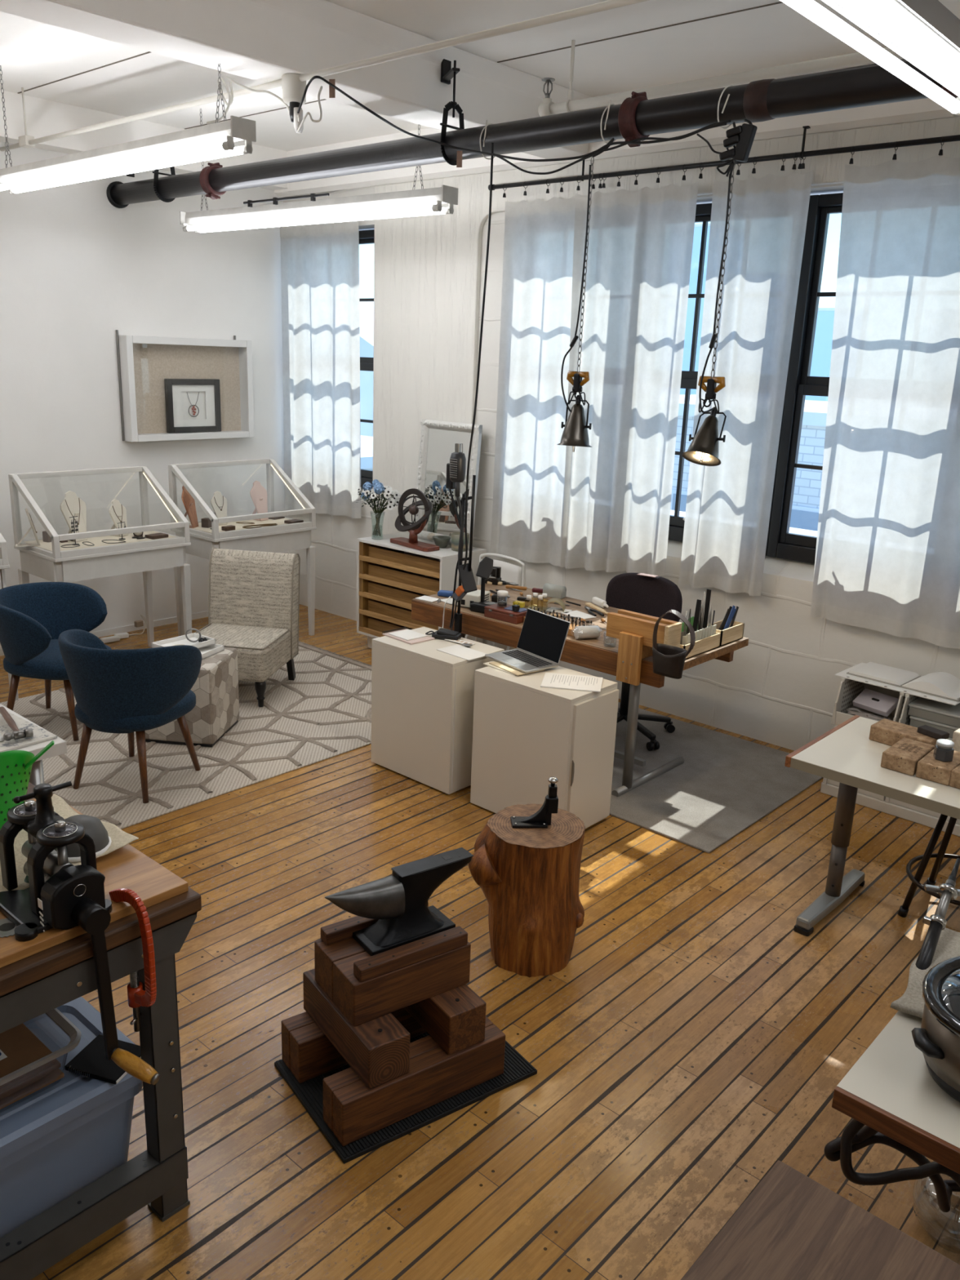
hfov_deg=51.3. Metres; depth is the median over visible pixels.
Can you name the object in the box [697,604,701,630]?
tweezers
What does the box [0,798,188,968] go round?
workbench top
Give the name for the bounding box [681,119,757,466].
pendant lamp
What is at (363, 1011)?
stand
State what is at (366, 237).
window
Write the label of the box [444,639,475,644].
printed card
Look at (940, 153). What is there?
curtain ring
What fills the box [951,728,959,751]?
brick
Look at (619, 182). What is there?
curtain ring
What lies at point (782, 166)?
curtain ring
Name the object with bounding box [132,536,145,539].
necklace
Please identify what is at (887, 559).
curtain
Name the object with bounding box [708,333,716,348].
switch
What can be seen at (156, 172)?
hanger
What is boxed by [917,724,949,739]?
block
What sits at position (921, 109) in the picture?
ceiling beam
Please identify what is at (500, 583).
tool
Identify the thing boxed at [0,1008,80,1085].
clear bin
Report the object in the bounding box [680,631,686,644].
metal plate
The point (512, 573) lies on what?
folding chair
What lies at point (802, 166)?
curtain ring
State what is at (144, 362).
display box
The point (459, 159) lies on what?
tag
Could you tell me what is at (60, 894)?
mill
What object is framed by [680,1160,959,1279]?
wooden table
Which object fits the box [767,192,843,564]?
window
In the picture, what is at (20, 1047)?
envelope
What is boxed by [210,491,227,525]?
bust
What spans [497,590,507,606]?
plastic jar
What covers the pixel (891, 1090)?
tabletop
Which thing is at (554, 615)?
file
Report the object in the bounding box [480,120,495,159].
cable tie
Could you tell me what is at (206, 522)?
block
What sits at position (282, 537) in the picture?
display case
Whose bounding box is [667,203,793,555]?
window
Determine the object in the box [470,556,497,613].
stand
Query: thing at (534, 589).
tool
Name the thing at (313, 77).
extension cord
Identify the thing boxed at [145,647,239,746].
side table
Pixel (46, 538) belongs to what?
block
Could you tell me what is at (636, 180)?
curtain ring
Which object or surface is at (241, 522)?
necklace
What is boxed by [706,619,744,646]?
box
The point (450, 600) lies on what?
paper sheet
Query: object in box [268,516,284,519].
tray
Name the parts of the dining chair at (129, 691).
leg, backrest, leg, seat, leg, leg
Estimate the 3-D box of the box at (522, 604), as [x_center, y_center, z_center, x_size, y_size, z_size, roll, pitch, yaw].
[0.219,-0.202,5.632,0.060,0.028,0.035,11,18,29]
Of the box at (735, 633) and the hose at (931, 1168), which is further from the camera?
the box at (735, 633)
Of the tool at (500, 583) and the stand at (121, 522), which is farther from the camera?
the stand at (121, 522)
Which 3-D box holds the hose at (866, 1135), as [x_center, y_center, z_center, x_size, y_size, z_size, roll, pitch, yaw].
[1.238,1.267,2.361,0.882,0.750,0.168,-1,16,-11]
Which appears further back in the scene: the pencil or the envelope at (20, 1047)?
the pencil
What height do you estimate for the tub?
0.415 m
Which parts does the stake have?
plate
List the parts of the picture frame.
panel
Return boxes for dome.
[546,597,565,611]
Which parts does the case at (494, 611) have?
lid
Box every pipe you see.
[106,58,959,208]
[537,40,902,116]
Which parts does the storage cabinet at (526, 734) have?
panel, finger pull, door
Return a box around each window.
[359,229,374,488]
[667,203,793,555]
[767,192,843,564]
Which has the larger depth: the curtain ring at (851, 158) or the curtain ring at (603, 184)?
the curtain ring at (603, 184)
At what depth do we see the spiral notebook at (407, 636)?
5.40 m
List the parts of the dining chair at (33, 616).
leg, leg, backrest, seat, leg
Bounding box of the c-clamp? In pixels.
[108,888,156,1031]
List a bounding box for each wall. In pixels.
[0,141,288,648]
[283,116,959,751]
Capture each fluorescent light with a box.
[0,63,256,194]
[179,108,457,233]
[780,0,959,116]
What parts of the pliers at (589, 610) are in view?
handle, handle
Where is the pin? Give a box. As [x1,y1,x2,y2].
[605,608,682,685]
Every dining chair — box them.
[0,582,111,741]
[57,629,201,803]
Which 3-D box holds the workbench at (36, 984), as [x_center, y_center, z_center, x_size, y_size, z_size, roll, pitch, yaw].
[-1.794,1.047,2.485,1.500,0.900,1.600,16,21,40]
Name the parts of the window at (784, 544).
sash, sash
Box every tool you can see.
[487,581,502,585]
[505,584,527,590]
[532,587,542,592]
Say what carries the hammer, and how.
on the newspaper
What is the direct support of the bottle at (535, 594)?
on the tray
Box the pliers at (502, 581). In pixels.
[501,580,518,585]
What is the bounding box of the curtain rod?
[488,125,959,190]
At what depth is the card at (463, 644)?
5.27 m
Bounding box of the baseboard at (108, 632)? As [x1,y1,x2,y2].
[0,610,208,656]
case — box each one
[0,532,18,700]
[8,466,191,647]
[168,458,316,635]
[484,603,527,624]
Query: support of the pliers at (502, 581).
on the workbench at (589, 653)
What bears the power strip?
on the floor
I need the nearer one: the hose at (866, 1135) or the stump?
the hose at (866, 1135)
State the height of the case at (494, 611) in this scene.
0.059 m
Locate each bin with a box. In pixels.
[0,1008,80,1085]
[822,724,885,800]
[831,677,906,725]
[884,796,950,821]
[898,693,919,724]
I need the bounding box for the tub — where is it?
[0,1080,142,1238]
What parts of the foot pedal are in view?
cord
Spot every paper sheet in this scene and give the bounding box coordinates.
[415,595,439,602]
[439,598,453,604]
[546,607,572,613]
[560,610,596,619]
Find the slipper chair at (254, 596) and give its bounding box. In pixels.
[195,547,300,706]
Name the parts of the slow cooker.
handle, glass lid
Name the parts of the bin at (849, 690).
panel, panel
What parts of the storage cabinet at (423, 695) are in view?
panel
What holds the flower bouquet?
in the flower vase
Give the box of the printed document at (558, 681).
[540,672,603,692]
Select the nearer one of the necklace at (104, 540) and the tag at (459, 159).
the tag at (459, 159)
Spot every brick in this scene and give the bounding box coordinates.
[868,718,937,746]
[880,737,934,775]
[915,748,959,785]
[949,764,959,789]
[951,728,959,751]
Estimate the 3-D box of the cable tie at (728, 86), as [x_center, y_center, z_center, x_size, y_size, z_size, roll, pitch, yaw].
[1.001,-2.162,4.047,0.053,0.157,0.170,9,17,24]
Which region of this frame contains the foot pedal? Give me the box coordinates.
[425,628,462,639]
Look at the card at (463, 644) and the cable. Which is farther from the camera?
the cable
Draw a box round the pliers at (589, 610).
[584,606,604,616]
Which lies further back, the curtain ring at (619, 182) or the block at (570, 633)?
the curtain ring at (619, 182)
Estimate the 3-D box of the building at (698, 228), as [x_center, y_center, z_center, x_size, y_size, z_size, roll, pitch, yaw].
[25.834,-34.485,117.803,6.200,26.250,7.100,16,21,40]
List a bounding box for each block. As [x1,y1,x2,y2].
[42,530,51,542]
[200,517,211,528]
[221,524,235,531]
[523,616,577,636]
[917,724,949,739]
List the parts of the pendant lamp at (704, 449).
lamp shade, bulb, cord, coiled cord, chain, power strip, strip cord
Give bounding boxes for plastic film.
[846,707,890,721]
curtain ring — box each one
[523,181,527,195]
[546,178,550,193]
[560,177,564,191]
[598,173,602,188]
[601,173,606,187]
[617,171,621,186]
[634,168,638,185]
[656,168,660,182]
[682,164,686,180]
[698,162,703,178]
[736,160,741,175]
[751,156,756,173]
[780,153,785,170]
[791,152,797,169]
[797,152,802,168]
[800,151,805,168]
[848,146,854,164]
[892,141,897,159]
[938,136,943,155]
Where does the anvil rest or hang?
on the stand at (363, 1011)
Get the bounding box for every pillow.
[133,532,143,537]
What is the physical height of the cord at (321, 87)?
0.152 m
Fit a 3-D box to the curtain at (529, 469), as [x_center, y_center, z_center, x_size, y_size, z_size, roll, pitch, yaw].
[0.386,-1.679,6.695,0.728,2.380,0.070,16,21,40]
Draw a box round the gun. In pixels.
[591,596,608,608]
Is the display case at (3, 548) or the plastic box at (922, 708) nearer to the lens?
the plastic box at (922, 708)
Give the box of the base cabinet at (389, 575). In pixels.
[356,532,486,648]
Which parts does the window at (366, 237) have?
sash, sash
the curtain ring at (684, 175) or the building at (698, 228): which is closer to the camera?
the curtain ring at (684, 175)
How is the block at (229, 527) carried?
on the display case at (282, 537)
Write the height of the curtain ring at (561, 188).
0.084 m
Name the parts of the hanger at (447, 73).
rod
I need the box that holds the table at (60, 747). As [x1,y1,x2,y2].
[0,703,66,786]
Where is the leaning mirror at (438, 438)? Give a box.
[415,418,482,549]
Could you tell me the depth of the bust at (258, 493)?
7.78 m
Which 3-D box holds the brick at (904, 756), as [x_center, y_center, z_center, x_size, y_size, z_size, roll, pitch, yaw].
[1.681,0.456,3.920,0.126,0.065,0.230,16,21,40]
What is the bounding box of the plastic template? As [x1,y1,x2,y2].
[681,616,697,631]
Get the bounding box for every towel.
[0,793,138,892]
[889,927,959,1018]
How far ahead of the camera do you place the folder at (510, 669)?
4.90 m
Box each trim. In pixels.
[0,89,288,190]
[17,1,782,128]
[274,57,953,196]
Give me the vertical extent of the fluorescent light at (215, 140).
0.672 m
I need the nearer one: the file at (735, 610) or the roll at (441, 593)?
the file at (735, 610)
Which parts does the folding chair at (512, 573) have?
panel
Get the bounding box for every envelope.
[0,1023,52,1078]
[0,1058,56,1088]
[0,1059,61,1097]
[0,1061,55,1093]
[0,1068,64,1109]
[0,1072,49,1099]
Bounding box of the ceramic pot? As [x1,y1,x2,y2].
[450,532,469,551]
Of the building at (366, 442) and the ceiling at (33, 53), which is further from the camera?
the building at (366, 442)
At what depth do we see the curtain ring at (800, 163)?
5.23 m
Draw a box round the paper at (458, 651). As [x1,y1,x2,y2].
[436,644,485,660]
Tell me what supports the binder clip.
on the card at (521, 610)
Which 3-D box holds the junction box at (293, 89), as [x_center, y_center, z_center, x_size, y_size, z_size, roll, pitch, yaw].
[-0.855,-2.464,4.598,0.111,0.235,0.111,6,16,14]
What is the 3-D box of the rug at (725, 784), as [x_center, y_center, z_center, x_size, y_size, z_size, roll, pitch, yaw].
[0.832,0.660,5.822,1.960,0.012,1.455,16,21,40]
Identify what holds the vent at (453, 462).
attached to the stand at (456, 468)
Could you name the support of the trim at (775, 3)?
attached to the ceiling at (33, 53)
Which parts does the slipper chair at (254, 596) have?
seat, backrest, leg, leg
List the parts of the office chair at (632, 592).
arm, arm, backrest, cloth strip, arm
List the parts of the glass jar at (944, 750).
lid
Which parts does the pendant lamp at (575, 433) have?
lamp shade, cord, chain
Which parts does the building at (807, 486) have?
pane, pane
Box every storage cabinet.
[371,626,504,794]
[470,666,619,828]
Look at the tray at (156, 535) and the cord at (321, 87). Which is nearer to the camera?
the cord at (321, 87)
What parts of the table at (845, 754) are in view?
leg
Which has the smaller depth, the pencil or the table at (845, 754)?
the table at (845, 754)
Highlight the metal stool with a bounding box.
[897,813,959,917]
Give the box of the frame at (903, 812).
[820,777,959,836]
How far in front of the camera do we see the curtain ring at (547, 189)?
6.30 m
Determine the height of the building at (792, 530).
8.700 m
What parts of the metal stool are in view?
leg, leg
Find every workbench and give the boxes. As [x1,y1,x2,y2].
[0,782,201,1279]
[411,583,748,796]
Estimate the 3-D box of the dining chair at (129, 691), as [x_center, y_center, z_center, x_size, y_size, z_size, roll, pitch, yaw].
[-1.781,0.349,5.098,0.699,0.804,0.611,7,17,18]
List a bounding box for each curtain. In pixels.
[280,220,360,518]
[489,193,591,566]
[560,181,698,575]
[678,169,813,595]
[809,155,959,648]
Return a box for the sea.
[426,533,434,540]
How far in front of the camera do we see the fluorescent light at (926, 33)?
2.38 m
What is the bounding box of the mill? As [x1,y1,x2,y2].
[0,781,159,1084]
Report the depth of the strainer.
2.65 m
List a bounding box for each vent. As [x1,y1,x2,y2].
[449,458,457,478]
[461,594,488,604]
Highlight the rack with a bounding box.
[681,624,716,644]
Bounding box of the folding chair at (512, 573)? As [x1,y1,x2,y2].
[465,552,524,650]
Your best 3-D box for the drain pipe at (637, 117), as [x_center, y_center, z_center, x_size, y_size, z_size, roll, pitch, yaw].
[0.939,-2.189,4.116,9.500,0.219,0.176,16,21,40]
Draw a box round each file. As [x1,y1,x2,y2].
[543,599,569,605]
[550,613,578,617]
[693,599,701,631]
[702,589,711,628]
[711,610,715,625]
[719,608,730,630]
[724,605,735,629]
[727,608,736,628]
[729,605,738,627]
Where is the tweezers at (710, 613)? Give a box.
[707,604,711,626]
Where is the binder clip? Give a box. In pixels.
[511,600,519,611]
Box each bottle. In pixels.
[525,595,531,608]
[533,592,537,606]
[537,595,543,607]
[542,593,547,598]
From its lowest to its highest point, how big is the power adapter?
0.246 m
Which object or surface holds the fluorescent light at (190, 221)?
hanging from the ceiling at (33, 53)
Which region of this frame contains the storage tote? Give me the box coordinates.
[0,996,142,1238]
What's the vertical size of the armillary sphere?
0.420 m
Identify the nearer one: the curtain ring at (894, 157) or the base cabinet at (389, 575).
the curtain ring at (894, 157)
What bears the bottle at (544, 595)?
on the tray
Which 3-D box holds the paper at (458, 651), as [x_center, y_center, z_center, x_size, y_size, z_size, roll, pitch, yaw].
[-0.088,0.064,5.174,0.240,0.004,0.150,17,22,42]
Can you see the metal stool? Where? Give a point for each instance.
(904, 909)
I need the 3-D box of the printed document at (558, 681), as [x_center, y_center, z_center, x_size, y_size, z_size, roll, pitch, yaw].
[0.440,0.201,4.758,0.280,0.006,0.215,5,16,9]
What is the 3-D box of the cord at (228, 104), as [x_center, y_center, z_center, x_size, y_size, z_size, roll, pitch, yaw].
[-1.037,-2.455,4.583,0.419,0.212,0.215,0,16,-9]
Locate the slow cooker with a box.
[911,955,959,1102]
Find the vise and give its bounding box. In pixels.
[484,566,501,585]
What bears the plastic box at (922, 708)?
on the plastic box at (916, 722)
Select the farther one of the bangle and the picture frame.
the picture frame
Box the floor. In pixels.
[0,604,959,1279]
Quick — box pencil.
[564,600,581,605]
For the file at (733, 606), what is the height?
0.188 m
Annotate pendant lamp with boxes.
[556,156,594,452]
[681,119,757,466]
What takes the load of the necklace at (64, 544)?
in the display case at (83, 562)
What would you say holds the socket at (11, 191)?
attached to the fluorescent light at (215, 140)
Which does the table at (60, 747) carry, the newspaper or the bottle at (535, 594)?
the newspaper
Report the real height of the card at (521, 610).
0.004 m
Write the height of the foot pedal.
0.046 m
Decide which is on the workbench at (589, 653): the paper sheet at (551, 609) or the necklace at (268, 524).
the paper sheet at (551, 609)
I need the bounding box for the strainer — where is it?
[0,740,54,829]
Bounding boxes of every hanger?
[126,166,175,202]
[440,58,464,165]
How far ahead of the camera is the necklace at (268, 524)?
7.55 m
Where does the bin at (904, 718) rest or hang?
on the bin at (887, 799)
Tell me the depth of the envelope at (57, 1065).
2.40 m
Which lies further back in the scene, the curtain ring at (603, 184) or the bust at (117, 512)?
the bust at (117, 512)
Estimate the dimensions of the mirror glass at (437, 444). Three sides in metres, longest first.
0.769 x 0.484 x 0.006 m
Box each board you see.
[834,662,959,705]
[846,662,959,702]
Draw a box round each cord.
[206,75,300,124]
[297,75,730,161]
[297,85,322,132]
[457,142,493,602]
[492,123,726,174]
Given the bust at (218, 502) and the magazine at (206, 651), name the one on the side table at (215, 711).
the magazine at (206, 651)
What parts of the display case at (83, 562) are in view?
leg, case frame, leg, leg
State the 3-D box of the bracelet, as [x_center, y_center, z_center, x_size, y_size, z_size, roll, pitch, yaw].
[-1.635,-0.001,5.891,0.042,0.024,0.046,16,21,40]
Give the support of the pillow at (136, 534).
on the display case at (83, 562)
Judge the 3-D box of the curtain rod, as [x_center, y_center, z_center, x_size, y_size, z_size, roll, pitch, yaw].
[1.838,-2.561,5.098,4.730,0.160,0.080,16,21,40]
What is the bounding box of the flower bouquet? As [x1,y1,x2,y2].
[354,479,400,536]
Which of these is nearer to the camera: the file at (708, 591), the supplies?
the file at (708, 591)
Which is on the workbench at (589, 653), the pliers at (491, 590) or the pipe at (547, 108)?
the pliers at (491, 590)
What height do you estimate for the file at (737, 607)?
0.173 m
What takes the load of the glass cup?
on the workbench at (589, 653)
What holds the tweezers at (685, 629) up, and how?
in the rack
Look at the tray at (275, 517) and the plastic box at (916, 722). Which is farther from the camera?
the tray at (275, 517)
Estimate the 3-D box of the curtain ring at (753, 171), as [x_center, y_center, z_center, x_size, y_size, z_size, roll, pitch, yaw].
[1.483,-2.566,5.396,0.017,0.084,0.041,16,21,40]
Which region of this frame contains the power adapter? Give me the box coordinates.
[114,614,146,639]
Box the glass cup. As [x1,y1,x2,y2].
[603,632,617,647]
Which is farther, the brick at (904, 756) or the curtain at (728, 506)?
the curtain at (728, 506)
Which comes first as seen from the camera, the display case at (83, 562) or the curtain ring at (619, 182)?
the curtain ring at (619, 182)
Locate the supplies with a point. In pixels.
(474, 596)
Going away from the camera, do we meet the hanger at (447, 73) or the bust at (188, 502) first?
the hanger at (447, 73)
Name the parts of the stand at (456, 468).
second motor, cord, motor, post, black panel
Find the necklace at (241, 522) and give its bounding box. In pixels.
[235,521,254,524]
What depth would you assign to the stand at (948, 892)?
2.49 m
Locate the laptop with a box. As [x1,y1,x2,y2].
[484,608,570,673]
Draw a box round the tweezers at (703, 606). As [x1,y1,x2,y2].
[700,591,705,629]
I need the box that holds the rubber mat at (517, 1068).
[274,1031,537,1164]
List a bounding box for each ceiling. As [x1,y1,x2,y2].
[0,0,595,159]
[0,0,959,151]
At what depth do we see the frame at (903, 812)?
5.14 m
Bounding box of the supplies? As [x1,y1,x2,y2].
[454,589,490,607]
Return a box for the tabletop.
[831,1010,959,1174]
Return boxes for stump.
[467,803,585,977]
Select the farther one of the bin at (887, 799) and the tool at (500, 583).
the tool at (500, 583)
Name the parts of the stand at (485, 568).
post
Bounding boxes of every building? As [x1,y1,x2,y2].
[359,308,373,436]
[360,435,373,470]
[670,394,827,531]
[670,509,817,537]
[680,223,710,394]
[804,307,835,401]
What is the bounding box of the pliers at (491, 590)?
[489,589,510,597]
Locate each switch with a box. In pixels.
[569,335,578,346]
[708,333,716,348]
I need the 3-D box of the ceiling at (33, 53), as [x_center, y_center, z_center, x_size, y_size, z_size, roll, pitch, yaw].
[-0.687,-2.263,2.015,10.130,0.200,8.800,16,21,40]
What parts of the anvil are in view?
plate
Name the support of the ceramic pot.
on the base cabinet at (389, 575)
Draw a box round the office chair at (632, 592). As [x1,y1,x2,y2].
[605,573,682,751]
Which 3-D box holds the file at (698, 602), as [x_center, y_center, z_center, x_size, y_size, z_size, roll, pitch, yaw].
[1.098,-0.122,5.058,0.024,0.166,0.024,16,21,40]
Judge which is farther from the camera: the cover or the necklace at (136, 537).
the necklace at (136, 537)
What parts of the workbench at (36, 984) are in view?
rail, rail, leg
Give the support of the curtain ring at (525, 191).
hanging from the curtain rod
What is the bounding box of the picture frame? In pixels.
[164,378,221,433]
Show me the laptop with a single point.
(542, 635)
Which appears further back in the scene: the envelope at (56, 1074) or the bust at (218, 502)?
the bust at (218, 502)
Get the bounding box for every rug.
[0,640,371,829]
[609,702,823,853]
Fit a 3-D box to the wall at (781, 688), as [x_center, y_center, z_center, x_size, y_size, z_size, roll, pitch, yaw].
[2.048,-1.141,5.573,9.730,3.700,0.370,16,21,40]
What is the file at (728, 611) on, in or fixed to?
in the box at (735, 633)
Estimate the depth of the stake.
3.76 m
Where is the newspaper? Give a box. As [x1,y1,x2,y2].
[0,711,57,751]
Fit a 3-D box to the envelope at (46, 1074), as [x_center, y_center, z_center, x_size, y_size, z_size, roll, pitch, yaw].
[-1.273,1.070,2.355,0.230,0.011,0.420,15,20,39]
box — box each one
[115,329,253,442]
[281,73,306,133]
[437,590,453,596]
[512,600,524,608]
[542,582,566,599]
[680,631,721,659]
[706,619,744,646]
[853,688,898,716]
[907,697,959,728]
[909,715,959,737]
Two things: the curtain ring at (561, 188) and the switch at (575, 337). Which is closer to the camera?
the switch at (575, 337)
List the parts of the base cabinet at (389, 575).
drawer rail, drawer rail, drawer, drawer rail, drawer rail, drawer, drawer rail, drawer, drawer, drawer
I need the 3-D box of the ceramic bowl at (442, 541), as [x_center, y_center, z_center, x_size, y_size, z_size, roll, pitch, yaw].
[-0.279,-0.713,7.276,0.136,0.075,0.135,16,21,40]
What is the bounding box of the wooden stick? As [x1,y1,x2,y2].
[585,602,605,612]
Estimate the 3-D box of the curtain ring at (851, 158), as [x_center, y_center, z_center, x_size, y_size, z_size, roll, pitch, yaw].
[1.883,-2.454,5.052,0.017,0.084,0.041,16,21,40]
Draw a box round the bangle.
[185,628,200,642]
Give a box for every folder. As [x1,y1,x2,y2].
[483,660,515,675]
[488,661,544,675]
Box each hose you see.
[824,1124,959,1212]
[840,1118,959,1186]
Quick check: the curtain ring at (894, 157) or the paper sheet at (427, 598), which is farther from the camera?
the paper sheet at (427, 598)
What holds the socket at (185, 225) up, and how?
attached to the fluorescent light at (190, 221)
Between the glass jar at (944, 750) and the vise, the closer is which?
the glass jar at (944, 750)
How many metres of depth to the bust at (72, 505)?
6.70 m
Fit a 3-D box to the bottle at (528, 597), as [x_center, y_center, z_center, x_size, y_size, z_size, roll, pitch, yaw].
[0.284,-0.222,5.827,0.036,0.078,0.036,16,21,40]
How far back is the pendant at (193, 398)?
7.89 m
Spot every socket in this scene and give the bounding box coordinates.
[8,188,15,194]
[182,222,188,231]
[222,135,234,150]
[240,140,253,154]
[431,200,442,212]
[443,203,453,213]
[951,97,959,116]
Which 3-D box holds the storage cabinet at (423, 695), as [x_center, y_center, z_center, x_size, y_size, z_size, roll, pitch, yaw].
[-0.238,0.368,5.410,0.603,0.720,0.395,16,21,40]
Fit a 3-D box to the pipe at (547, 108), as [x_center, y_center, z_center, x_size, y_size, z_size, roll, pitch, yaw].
[2.372,-2.238,3.274,5.534,0.332,0.068,16,21,40]
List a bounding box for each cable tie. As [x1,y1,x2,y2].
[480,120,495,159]
[600,99,615,143]
[717,84,732,128]
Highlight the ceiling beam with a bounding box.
[0,0,648,151]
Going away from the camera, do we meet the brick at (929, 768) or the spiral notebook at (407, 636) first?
the brick at (929, 768)
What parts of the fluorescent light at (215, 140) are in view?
chain, chain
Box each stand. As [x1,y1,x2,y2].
[70,515,79,545]
[118,521,125,539]
[281,902,505,1146]
[445,443,477,633]
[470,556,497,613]
[915,857,959,969]
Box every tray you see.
[145,532,168,539]
[151,632,215,648]
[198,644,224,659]
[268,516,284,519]
[284,519,303,524]
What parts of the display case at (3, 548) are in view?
case frame, leg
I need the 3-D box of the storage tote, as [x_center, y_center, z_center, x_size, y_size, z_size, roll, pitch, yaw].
[-1.258,1.310,2.450,0.432,0.452,0.800,16,21,40]
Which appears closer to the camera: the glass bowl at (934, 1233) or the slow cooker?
the slow cooker
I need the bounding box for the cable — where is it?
[440,595,450,628]
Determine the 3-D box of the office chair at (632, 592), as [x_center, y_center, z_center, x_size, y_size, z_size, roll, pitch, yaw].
[0.876,0.100,5.989,0.629,0.973,0.632,12,19,32]
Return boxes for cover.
[64,814,111,862]
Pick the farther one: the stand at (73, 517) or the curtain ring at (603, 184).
the stand at (73, 517)
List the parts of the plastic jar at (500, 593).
lid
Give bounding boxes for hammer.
[0,706,33,741]
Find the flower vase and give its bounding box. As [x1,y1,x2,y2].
[369,511,385,539]
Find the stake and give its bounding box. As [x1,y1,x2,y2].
[510,776,558,827]
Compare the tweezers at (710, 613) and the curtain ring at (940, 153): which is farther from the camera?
the tweezers at (710, 613)
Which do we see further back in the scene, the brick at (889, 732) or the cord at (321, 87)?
the cord at (321, 87)
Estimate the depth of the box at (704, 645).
5.09 m
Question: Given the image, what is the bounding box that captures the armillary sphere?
[390,488,439,551]
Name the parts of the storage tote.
lid panel, lid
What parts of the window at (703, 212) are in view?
sash, sash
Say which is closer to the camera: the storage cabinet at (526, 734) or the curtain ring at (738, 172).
the storage cabinet at (526, 734)
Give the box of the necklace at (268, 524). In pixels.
[242,523,277,528]
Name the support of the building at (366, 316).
on the ground
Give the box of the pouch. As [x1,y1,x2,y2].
[652,609,695,679]
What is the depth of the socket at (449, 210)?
5.48 m
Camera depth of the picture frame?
7.88 m
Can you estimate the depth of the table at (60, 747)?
3.76 m
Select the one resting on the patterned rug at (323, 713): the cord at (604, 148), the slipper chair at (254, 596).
the slipper chair at (254, 596)
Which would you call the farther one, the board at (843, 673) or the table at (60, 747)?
the board at (843, 673)
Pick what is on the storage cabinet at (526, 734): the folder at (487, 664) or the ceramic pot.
the folder at (487, 664)
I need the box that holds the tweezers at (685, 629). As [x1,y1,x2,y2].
[683,610,687,635]
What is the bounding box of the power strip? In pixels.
[99,635,119,643]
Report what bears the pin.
on the workbench at (589, 653)
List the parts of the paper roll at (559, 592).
lid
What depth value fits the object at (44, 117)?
6.68 m
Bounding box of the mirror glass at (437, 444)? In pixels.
[422,428,473,536]
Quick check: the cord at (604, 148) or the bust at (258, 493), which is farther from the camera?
the bust at (258, 493)
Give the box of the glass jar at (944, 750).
[933,738,954,761]
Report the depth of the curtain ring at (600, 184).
6.04 m
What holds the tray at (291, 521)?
on the display case at (282, 537)
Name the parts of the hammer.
handle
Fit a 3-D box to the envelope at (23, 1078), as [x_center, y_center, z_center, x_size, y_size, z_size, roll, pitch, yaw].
[-1.257,1.044,2.346,0.230,0.011,0.420,15,20,38]
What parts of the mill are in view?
maker plate, drive post, crank arm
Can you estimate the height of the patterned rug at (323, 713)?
0.022 m
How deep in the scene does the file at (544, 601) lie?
6.01 m
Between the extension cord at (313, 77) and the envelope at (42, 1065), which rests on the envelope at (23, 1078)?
the envelope at (42, 1065)
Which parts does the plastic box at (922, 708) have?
lid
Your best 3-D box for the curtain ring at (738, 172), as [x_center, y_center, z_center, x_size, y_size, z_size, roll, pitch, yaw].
[1.414,-2.586,5.455,0.017,0.084,0.041,16,21,40]
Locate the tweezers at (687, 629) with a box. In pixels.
[686,608,690,634]
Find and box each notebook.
[64,1034,141,1084]
[382,626,435,644]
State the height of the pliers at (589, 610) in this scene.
0.015 m
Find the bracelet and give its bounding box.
[198,637,207,642]
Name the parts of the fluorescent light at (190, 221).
chain, chain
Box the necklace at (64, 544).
[61,544,79,547]
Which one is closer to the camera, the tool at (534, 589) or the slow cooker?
the slow cooker
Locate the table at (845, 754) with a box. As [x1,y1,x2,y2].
[784,715,959,936]
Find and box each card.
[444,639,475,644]
[462,643,472,646]
[504,605,526,612]
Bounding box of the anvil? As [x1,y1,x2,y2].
[324,847,473,955]
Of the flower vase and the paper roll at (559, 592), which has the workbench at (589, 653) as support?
the paper roll at (559, 592)
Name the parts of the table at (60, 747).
leg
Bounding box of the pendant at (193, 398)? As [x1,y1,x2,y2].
[186,392,199,417]
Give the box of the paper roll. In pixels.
[570,624,602,639]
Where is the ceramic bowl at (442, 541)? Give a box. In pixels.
[432,535,450,547]
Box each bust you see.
[15,508,40,546]
[60,490,87,542]
[108,499,128,537]
[181,485,198,528]
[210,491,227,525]
[249,480,268,520]
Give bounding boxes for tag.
[328,79,335,97]
[456,151,462,167]
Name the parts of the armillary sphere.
post, globe, axis rod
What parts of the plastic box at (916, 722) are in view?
lid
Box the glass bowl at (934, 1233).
[912,1160,959,1253]
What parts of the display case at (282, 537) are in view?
leg, case frame, leg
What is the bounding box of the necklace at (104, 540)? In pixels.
[101,539,126,543]
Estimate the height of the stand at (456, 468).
1.141 m

